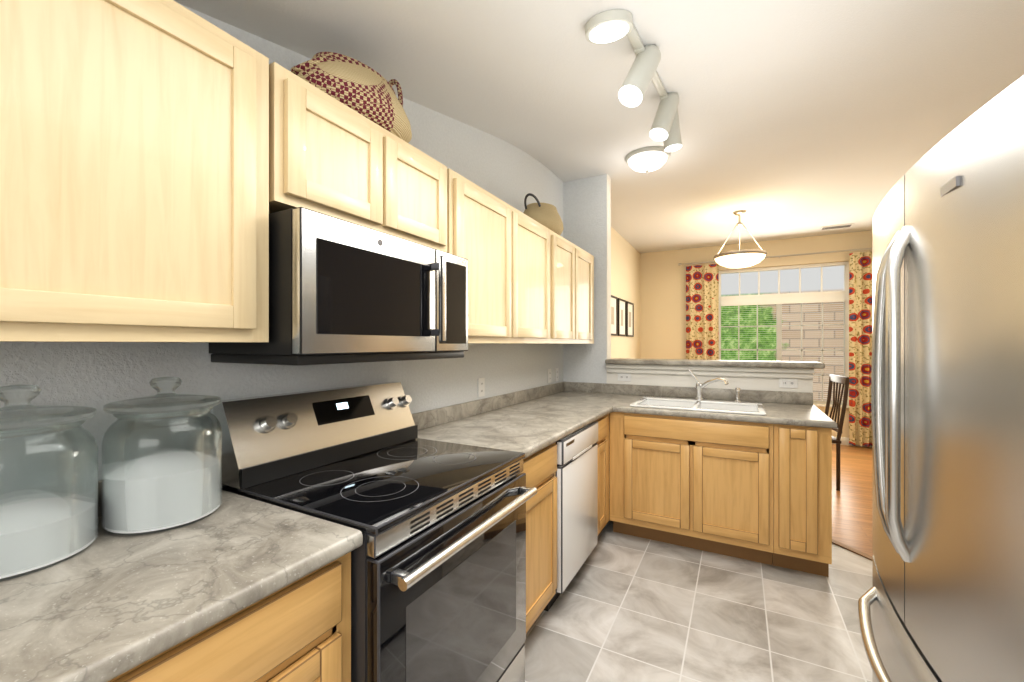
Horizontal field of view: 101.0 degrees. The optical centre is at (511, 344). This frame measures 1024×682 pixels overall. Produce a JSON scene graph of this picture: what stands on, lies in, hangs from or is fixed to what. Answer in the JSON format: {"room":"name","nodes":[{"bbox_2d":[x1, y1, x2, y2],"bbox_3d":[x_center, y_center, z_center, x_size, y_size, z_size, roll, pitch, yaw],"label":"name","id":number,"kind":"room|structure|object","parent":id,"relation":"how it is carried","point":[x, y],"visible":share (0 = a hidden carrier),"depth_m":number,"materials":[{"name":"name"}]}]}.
{"room":"kitchen","nodes":[
{"label":"kitchen","id":0,"kind":"room"},
{"bbox_2d":[0,3,871,498],"bbox_3d":[1.456,-0.160,2.312,3.440,3.000,8.890,0,0,28],"label":"wall","id":1,"kind":"structure","parent":0,"point":[648,285],"depth_m":2.71,"materials":[{"name":"paint"}]},
{"bbox_2d":[0,0,268,342],"bbox_3d":[-0.990,-0.378,0.772,0.342,0.745,0.925,0,0,28],"label":"upper cabinet","id":2,"kind":"object","parent":1,"relation":"attached to","point":[134,170],"visible":1,"depth_m":0.85,"materials":[{"name":"brown wood"}]},
{"bbox_2d":[269,62,446,251],"bbox_3d":[-0.586,-0.566,1.526,0.342,0.368,0.755,0,0,28],"label":"upper cabinet","id":3,"kind":"object","parent":1,"relation":"attached to","point":[329,155],"visible":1,"depth_m":1.31,"materials":[{"name":"brown wood"}]},
{"bbox_2d":[209,207,467,365],"bbox_3d":[-0.523,-0.147,1.492,0.483,0.405,0.755,0,0,28],"label":"microwave","id":4,"kind":"object","parent":3,"relation":"attached to","point":[341,291],"visible":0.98,"depth_m":1.22,"materials":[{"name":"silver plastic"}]},
{"bbox_2d":[291,52,411,142],"bbox_3d":[-0.558,-0.899,1.510,0.296,0.296,0.482,0,0,28],"label":"basket","id":5,"kind":"object","parent":3,"relation":"on","point":[364,90],"visible":0.58,"depth_m":1.38,"materials":[{"name":"wicker"}]},
{"bbox_2d":[478,378,484,396],"bbox_3d":[-0.189,0.268,2.621,0.008,0.115,0.070,0,0,28],"label":"electrical outlet plate","id":6,"kind":"object","parent":1,"relation":"attached to","point":[481,381],"depth_m":2.61,"materials":[{"name":"white plastic"}]},
{"bbox_2d":[447,168,549,342],"bbox_3d":[-0.146,-0.378,2.345,0.342,0.745,1.075,0,0,28],"label":"upper cabinet","id":7,"kind":"object","parent":1,"relation":"attached to","point":[502,247],"visible":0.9,"depth_m":2.16,"materials":[{"name":"brown wood"}]},
{"bbox_2d":[548,369,550,382],"bbox_3d":[0.317,0.268,3.563,0.008,0.115,0.070,0,0,28],"label":"electrical outlet plate","id":8,"kind":"object","parent":1,"relation":"attached to","point":[549,370],"depth_m":3.56,"materials":[{"name":"white plastic"}]},
{"bbox_2d":[515,229,593,343],"bbox_3d":[0.336,-0.378,3.245,0.342,0.745,0.963,0,0,28],"label":"upper cabinet","id":9,"kind":"object","parent":1,"relation":"attached to","point":[571,293],"visible":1,"depth_m":3.07,"materials":[{"name":"brown wood"}]},
{"bbox_2d":[523,193,563,234],"bbox_3d":[0.206,-0.877,2.976,0.301,0.252,0.406,0,0,28],"label":"basket","id":10,"kind":"object","parent":9,"relation":"on","point":[547,215],"visible":0.69,"depth_m":2.84,"materials":[{"name":"wicker"}]},
{"bbox_2d":[555,368,558,381],"bbox_3d":[0.395,0.268,3.709,0.008,0.115,0.070,0,0,28],"label":"electrical outlet plate","id":11,"kind":"object","parent":1,"relation":"attached to","point":[556,369],"depth_m":3.69,"materials":[{"name":"white plastic"}]},
{"bbox_2d":[611,295,617,335],"bbox_3d":[1.273,-0.360,5.332,0.021,0.500,0.400,0,0,28],"label":"picture frame","id":12,"kind":"object","parent":1,"relation":"attached to","point":[614,315],"visible":0.71,"depth_m":5.41,"materials":[{"name":"black"}]},
{"bbox_2d":[618,298,625,335],"bbox_3d":[1.500,-0.360,5.755,0.021,0.500,0.400,0,0,28],"label":"picture frame","id":13,"kind":"object","parent":1,"relation":"attached to","point":[621,317],"visible":0.98,"depth_m":5.73,"materials":[{"name":"black"}]},
{"bbox_2d":[618,373,630,381],"bbox_3d":[0.955,0.280,3.590,0.115,0.070,0.008,0,0,28],"label":"electrical outlet plate","id":14,"kind":"object","parent":1,"relation":"attached to","point":[621,376],"depth_m":3.59,"materials":[{"name":"white plastic"}]},
{"bbox_2d":[626,301,633,336],"bbox_3d":[1.726,-0.360,6.178,0.021,0.500,0.400,0,0,28],"label":"picture frame","id":15,"kind":"object","parent":1,"relation":"attached to","point":[629,319],"visible":1,"depth_m":6.15,"materials":[{"name":"black"}]},
{"bbox_2d":[606,364,813,378],"bbox_3d":[1.464,0.207,3.297,1.467,0.076,0.044,0,0,28],"label":"trim","id":16,"kind":"structure","parent":1,"relation":"attached to","point":[793,373],"depth_m":3.23,"materials":[{"name":"paint"}]},
{"bbox_2d":[605,358,824,368],"bbox_3d":[1.535,0.148,3.372,1.522,0.040,0.325,0,0,28],"label":"ledge","id":17,"kind":"object","parent":1,"relation":"on","point":[755,363],"visible":1,"depth_m":3.19,"materials":[{"name":"stone"}]},
{"bbox_2d":[678,248,871,265],"bbox_3d":[3.695,-1.225,5.947,2.540,0.048,0.123,0,0,28],"label":"curtain rod","id":18,"kind":"object","parent":1,"relation":"attached to","point":[679,264],"visible":0.54,"depth_m":5.76,"materials":[{"name":"beige wood"}]},
{"bbox_2d":[686,264,718,359],"bbox_3d":[2.858,0.060,6.354,0.450,2.500,0.092,0,0,28],"label":"curtain","id":19,"kind":"object","parent":18,"relation":"hanging from","point":[702,312],"visible":0.69,"depth_m":6.36,"materials":[{"name":"multicoloured fabric"}]},
{"bbox_2d":[849,251,871,446],"bbox_3d":[4.558,0.060,5.442,0.330,2.500,0.093,0,0,28],"label":"curtain","id":20,"kind":"object","parent":18,"relation":"hanging from","point":[860,333],"visible":0.65,"depth_m":5.47,"materials":[{"name":"multicoloured fabric"}]},
{"bbox_2d":[719,261,848,407],"bbox_3d":[3.800,-0.133,6.005,1.640,1.955,0.145,0,0,28],"label":"window","id":21,"kind":"structure","parent":1,"relation":"in","point":[844,294],"depth_m":5.95,"materials":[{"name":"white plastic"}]},
{"bbox_2d":[721,299,844,401],"bbox_3d":[3.796,0.081,5.999,1.480,1.378,0.038,0,0,28],"label":"window blinds","id":22,"kind":"object","parent":21,"relation":"attached to","point":[786,302],"visible":0.5,"depth_m":5.98,"materials":[{"name":"white plastic"}]},
{"bbox_2d":[779,378,797,387],"bbox_3d":[1.986,0.280,3.037,0.115,0.070,0.008,0,0,28],"label":"electrical outlet plate","id":23,"kind":"object","parent":1,"relation":"attached to","point":[788,383],"depth_m":3.03,"materials":[{"name":"white plastic"}]},
{"bbox_2d":[832,436,871,446],"bbox_3d":[3.500,1.290,6.111,3.150,0.100,0.018,0,0,28],"label":"baseboard","id":24,"kind":"structure","parent":1,"relation":"attached to","point":[844,440],"depth_m":5.60,"materials":[{"name":"white paint"}]},
{"bbox_2d":[174,0,1023,252],"bbox_3d":[1.456,-1.040,2.312,3.440,1.156,8.890,0,0,28],"label":"ceiling","id":25,"kind":"structure","parent":0,"point":[802,118],"depth_m":2.21,"materials":[{"name":"paint"}]},
{"bbox_2d":[585,9,681,151],"bbox_3d":[0.672,-1.220,2.024,0.197,0.464,1.315,0,0,32],"label":"track light","id":26,"kind":"object","parent":25,"relation":"attached to","point":[609,26],"visible":0.96,"depth_m":1.72,"materials":[{"name":"white metal"}]},
{"bbox_2d":[625,146,669,173],"bbox_3d":[1.061,-1.407,3.312,0.336,0.140,0.336,0,0,28],"label":"dome light","id":27,"kind":"object","parent":25,"relation":"attached to","point":[648,159],"visible":0.96,"depth_m":3.22,"materials":[{"name":"white glass"}]},
{"bbox_2d":[713,210,766,267],"bbox_3d":[2.538,-1.166,4.710,0.528,0.622,0.528,0,0,28],"label":"pendant light","id":28,"kind":"object","parent":25,"relation":"hanging from","point":[739,258],"visible":1,"depth_m":4.58,"materials":[{"name":"white glass"}]},
{"bbox_2d":[820,223,853,229],"bbox_3d":[4.067,-1.471,5.297,0.320,0.012,0.140,0,0,28],"label":"ceiling vent","id":29,"kind":"object","parent":25,"relation":"in","point":[836,226],"visible":1,"depth_m":5.27,"materials":[{"name":"white metal"}]},
{"bbox_2d":[525,444,872,681],"bbox_3d":[1.456,1.374,2.312,3.440,0.092,8.890,0,0,28],"label":"floor","id":30,"kind":"structure","parent":0,"point":[626,608],"depth_m":2.09,"materials":[{"name":"grey tile"}]},
{"bbox_2d":[108,552,350,681],"bbox_3d":[-0.915,0.902,0.596,0.636,0.875,1.185,0,0,28],"label":"base cabinet","id":31,"kind":"object","parent":30,"relation":"on","point":[299,630],"visible":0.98,"depth_m":0.81,"materials":[{"name":"brown wood"}]},
{"bbox_2d":[0,480,362,681],"bbox_3d":[-0.909,0.402,0.594,0.653,0.124,1.188,0,0,28],"label":"countertop","id":32,"kind":"structure","parent":31,"relation":"on","point":[105,606],"depth_m":0.75,"materials":[{"name":"stone"}]},
{"bbox_2d":[0,384,97,580],"bbox_3d":[-0.980,0.253,0.838,0.228,0.346,0.228,0,0,28],"label":"glass jar","id":33,"kind":"object","parent":32,"relation":"on","point":[48,485],"visible":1,"depth_m":0.80,"materials":[{"name":"clear glass"}]},
{"bbox_2d":[102,376,221,534],"bbox_3d":[-0.854,0.253,1.042,0.228,0.346,0.228,0,0,28],"label":"glass jar","id":34,"kind":"object","parent":32,"relation":"on","point":[161,459],"visible":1,"depth_m":0.96,"materials":[{"name":"clear glass"}]},
{"bbox_2d":[213,382,536,681],"bbox_3d":[-0.398,0.756,1.431,0.742,1.168,0.757,0,0,28],"label":"range","id":35,"kind":"object","parent":30,"relation":"on","point":[438,575],"visible":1,"depth_m":1.28,"materials":[{"name":"grey metal"}]},
{"bbox_2d":[522,442,556,632],"bbox_3d":[-0.159,0.902,2.007,0.636,0.875,0.463,0,0,28],"label":"base cabinet","id":36,"kind":"object","parent":30,"relation":"on","point":[540,468],"visible":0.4,"depth_m":1.89,"materials":[{"name":"brown wood"}]},
{"bbox_2d":[544,421,597,610],"bbox_3d":[0.115,0.906,2.472,0.626,0.868,0.595,0,0,28],"label":"dishwasher","id":37,"kind":"object","parent":30,"relation":"on","point":[577,495],"visible":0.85,"depth_m":2.23,"materials":[{"name":"grey metal"}]},
{"bbox_2d":[596,414,608,534],"bbox_3d":[0.326,0.902,2.910,0.636,0.875,0.358,0,0,28],"label":"base cabinet","id":38,"kind":"object","parent":30,"relation":"on","point":[603,470],"visible":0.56,"depth_m":2.75,"materials":[{"name":"brown wood"}]},
{"bbox_2d":[610,412,772,564],"bbox_3d":[1.266,0.902,3.004,0.968,0.875,0.732,0,0,28],"label":"base cabinet","id":39,"kind":"object","parent":30,"relation":"on","point":[701,484],"visible":1,"depth_m":2.67,"materials":[{"name":"brown wood"}]},
{"bbox_2d":[412,382,836,458],"bbox_3d":[0.788,0.402,2.456,1.883,0.124,2.158,0,0,28],"label":"countertop","id":40,"kind":"structure","parent":39,"relation":"on","point":[529,422],"depth_m":2.60,"materials":[{"name":"stone"}]},
{"bbox_2d":[630,396,765,415],"bbox_3d":[1.282,0.512,2.929,0.800,0.202,0.530,0,0,28],"label":"sink","id":41,"kind":"object","parent":40,"relation":"in","point":[749,408],"visible":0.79,"depth_m":2.98,"materials":[{"name":"white ceramic"}]},
{"bbox_2d":[734,387,740,401],"bbox_3d":[1.591,0.357,2.977,0.044,0.106,0.090,0,0,28],"label":"soap dispenser","id":42,"kind":"object","parent":41,"relation":"on","point":[737,389],"visible":1,"depth_m":2.99,"materials":[{"name":"silver metal"}]},
{"bbox_2d":[689,370,728,399],"bbox_3d":[1.405,0.300,3.033,0.273,0.221,0.182,0,0,28],"label":"faucet","id":43,"kind":"object","parent":40,"relation":"on","point":[699,388],"visible":1,"depth_m":3.09,"materials":[{"name":"silver metal"}]},
{"bbox_2d":[772,424,831,576],"bbox_3d":[1.815,0.902,2.710,0.273,0.875,0.732,0,0,28],"label":"base cabinet","id":44,"kind":"object","parent":30,"relation":"on","point":[802,498],"visible":0.96,"depth_m":2.40,"materials":[{"name":"brown wood"}]},
{"bbox_2d":[825,374,849,490],"bbox_3d":[2.914,0.820,4.116,0.486,1.040,0.440,0,0,20],"label":"dining chair","id":45,"kind":"object","parent":30,"relation":"on","point":[840,380],"visible":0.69,"depth_m":3.94,"materials":[{"name":"brown wood"}]},
{"bbox_2d":[858,75,1023,681],"bbox_3d":[1.305,0.452,0.923,0.812,1.776,0.910,0,0,28],"label":"refrigerator","id":46,"kind":"object","parent":30,"relation":"on","point":[943,595],"visible":1,"depth_m":0.87,"materials":[{"name":"grey metal"}]},
{"label":"outside","id":47,"kind":"structure","parent":0,"visible":0},
{"bbox_2d":[721,266,843,400],"bbox_3d":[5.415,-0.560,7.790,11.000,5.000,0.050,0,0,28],"label":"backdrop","id":48,"kind":"structure","parent":47,"point":[833,280],"depth_m":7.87,"materials":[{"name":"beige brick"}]}
]}

